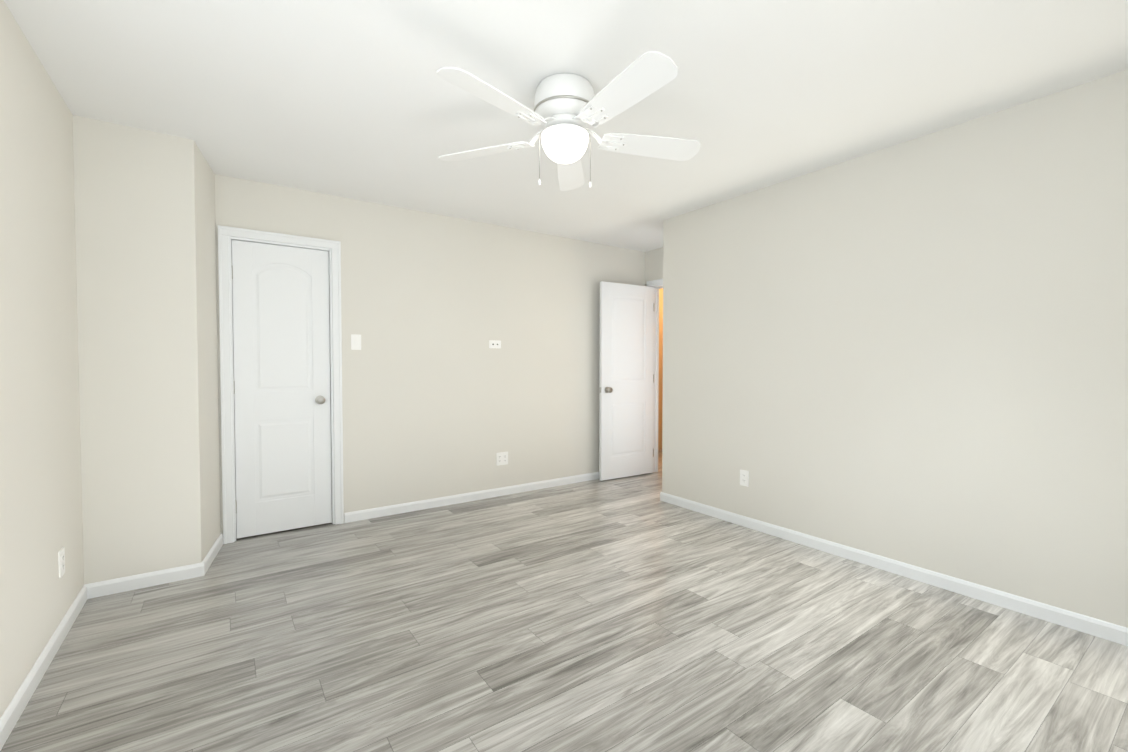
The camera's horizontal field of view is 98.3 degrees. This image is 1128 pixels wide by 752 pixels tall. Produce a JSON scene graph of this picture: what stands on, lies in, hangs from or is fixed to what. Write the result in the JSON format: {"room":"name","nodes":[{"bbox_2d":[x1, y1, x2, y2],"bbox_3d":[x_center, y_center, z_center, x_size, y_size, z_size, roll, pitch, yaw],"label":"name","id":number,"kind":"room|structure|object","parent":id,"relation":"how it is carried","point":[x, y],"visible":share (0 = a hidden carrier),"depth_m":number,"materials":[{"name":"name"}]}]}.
{"room":"empty bedroom","nodes":[
{"label":"empty bedroom","id":0,"kind":"room"},
{"bbox_2d":[0,0,83,717],"bbox_3d":[-1.522,-0.047,1.044,0.100,2.460,4.700,-1,2,-35],"label":"wall","id":1,"kind":"structure","parent":0,"point":[41,522],"depth_m":1.90,"materials":[{"name":"paint"}]},
{"bbox_2d":[0,583,91,750],"bbox_3d":[-1.323,1.150,0.889,0.013,0.075,3.970,-1,2,-35],"label":"baseboard","id":2,"kind":"structure","parent":1,"relation":"attached to","point":[16,707],"depth_m":1.86,"materials":[{"name":"white paint"}]},
{"bbox_2d":[58,547,64,577],"bbox_3d":[-2.223,0.826,2.162,0.009,0.117,0.072,-1,2,-35],"label":"electrical outlet","id":3,"kind":"object","parent":1,"relation":"attached to","point":[61,558],"visible":1,"depth_m":2.15,"materials":[{"name":"white plastic"}]},
{"bbox_2d":[73,115,220,583],"bbox_3d":[-2.384,-0.092,2.863,0.575,2.460,0.530,-1,2,-35],"label":"wall","id":4,"kind":"structure","parent":0,"point":[145,228],"depth_m":2.63,"materials":[{"name":"paint"}]},
{"bbox_2d":[92,556,207,597],"bbox_3d":[-2.247,1.106,2.657,0.468,0.075,0.013,-1,2,-35],"label":"baseboard","id":5,"kind":"structure","parent":4,"relation":"attached to","point":[123,584],"depth_m":2.65,"materials":[{"name":"white paint"}]},
{"bbox_2d":[206,533,222,568],"bbox_3d":[-2.186,1.096,3.043,0.103,0.075,0.510,-1,2,-35],"label":"baseboard","id":6,"kind":"structure","parent":4,"relation":"attached to","point":[214,550],"depth_m":3.06,"materials":[{"name":"white paint"}]},
{"bbox_2d":[215,174,644,533],"bbox_3d":[-0.920,-0.127,4.272,4.590,2.460,0.100,-1,2,-35],"label":"wall","id":7,"kind":"structure","parent":0,"point":[440,398],"depth_m":4.18,"materials":[{"name":"paint"}]},
{"bbox_2d":[218,225,343,543],"bbox_3d":[-2.012,0.061,3.508,0.748,2.122,0.138,-1,2,-35],"label":"door frame","id":8,"kind":"structure","parent":7,"relation":"attached to","point":[227,235],"depth_m":3.33,"materials":[{"name":"white paint"}]},
{"bbox_2d":[232,240,331,537],"bbox_3d":[-2.010,0.093,3.501,0.606,2.034,0.173,-1,2,-35],"label":"closet door","id":9,"kind":"structure","parent":7,"relation":"in","point":[281,343],"depth_m":3.48,"materials":[{"name":"white paint"}]},
{"bbox_2d":[351,334,360,349],"bbox_3d":[-1.588,-0.259,3.732,0.072,0.117,0.013,-1,2,-35],"label":"light switch","id":10,"kind":"object","parent":7,"relation":"attached to","point":[355,341],"visible":1,"depth_m":3.73,"materials":[{"name":"white plastic"}]},
{"bbox_2d":[344,472,598,522],"bbox_3d":[-0.374,1.057,4.604,3.148,0.075,0.030,-1,2,-35],"label":"baseboard","id":11,"kind":"structure","parent":7,"relation":"attached to","point":[365,514],"depth_m":4.24,"materials":[{"name":"white paint"}]},
{"bbox_2d":[489,340,500,347],"bbox_3d":[-0.622,-0.286,4.409,0.117,0.072,0.010,-1,2,-35],"label":"electrical outlet","id":12,"kind":"object","parent":7,"relation":"attached to","point":[494,343],"visible":1,"depth_m":4.41,"materials":[{"name":"white plastic"}]},
{"bbox_2d":[496,452,507,465],"bbox_3d":[-0.565,0.758,4.476,0.118,0.117,0.009,-1,2,-35],"label":"electrical outlet","id":13,"kind":"object","parent":7,"relation":"attached to","point":[501,458],"visible":1,"depth_m":4.47,"materials":[{"name":"white plastic"}]},
{"bbox_2d":[0,449,1127,751],"bbox_3d":[0.662,1.156,3.134,6.040,0.050,5.570,-1,2,-35],"label":"floor","id":14,"kind":"structure","parent":0,"point":[634,613],"depth_m":2.05,"materials":[{"name":"grey laminate"}]},
{"bbox_2d":[4,0,1127,251],"bbox_3d":[0.662,-1.368,3.071,6.040,0.080,5.570,-1,2,-35],"label":"ceiling","id":15,"kind":"structure","parent":0,"point":[362,100],"depth_m":2.15,"materials":[{"name":"paint"}]},
{"bbox_2d":[436,51,700,190],"bbox_3d":[0.023,-1.081,2.179,1.281,0.448,1.248,-1,2,-35],"label":"ceiling fan","id":16,"kind":"object","parent":15,"relation":"attached to","point":[569,108],"visible":1,"depth_m":2.11,"materials":[{"name":"white"}]},
{"bbox_2d":[645,247,662,285],"bbox_3d":[1.223,-0.149,5.125,0.100,2.460,0.960,-1,2,-35],"label":"wall","id":17,"kind":"structure","parent":0,"point":[654,264],"depth_m":5.35,"materials":[{"name":"paint"}]},
{"bbox_2d":[647,278,662,471],"bbox_3d":[1.218,0.020,5.131,0.138,2.122,0.858,-1,2,-35],"label":"door frame","id":18,"kind":"structure","parent":17,"relation":"attached to","point":[657,284],"depth_m":5.42,"materials":[{"name":"white paint"}]},
{"bbox_2d":[599,281,653,480],"bbox_3d":[0.666,0.051,5.189,0.715,2.034,0.173,-1,2,-35],"label":"entry door","id":19,"kind":"structure","parent":18,"relation":"attached to","point":[626,449],"depth_m":5.15,"materials":[{"name":"white paint"}]},
{"bbox_2d":[658,288,662,449],"bbox_3d":[0.920,-0.186,6.621,1.320,2.460,0.100,-1,2,-35],"label":"wall","id":20,"kind":"structure","parent":0,"point":[660,368],"depth_m":6.86,"materials":[{"name":"paint"}]},
{"bbox_2d":[662,70,1127,627],"bbox_3d":[1.924,-0.092,2.869,0.100,2.460,3.540,-1,2,-35],"label":"wall","id":21,"kind":"structure","parent":0,"point":[912,352],"depth_m":2.65,"materials":[{"name":"paint"}]},
{"bbox_2d":[740,470,748,486],"bbox_3d":[1.340,0.759,3.630,0.009,0.117,0.072,-1,2,-35],"label":"electrical outlet","id":22,"kind":"object","parent":21,"relation":"attached to","point":[744,477],"visible":1,"depth_m":3.62,"materials":[{"name":"white plastic"}]},
{"bbox_2d":[660,492,1127,645],"bbox_3d":[1.864,1.100,2.884,0.013,0.075,3.523,-1,2,-35],"label":"baseboard","id":23,"kind":"structure","parent":21,"relation":"attached to","point":[1006,600],"depth_m":2.66,"materials":[{"name":"white paint"}]}
]}

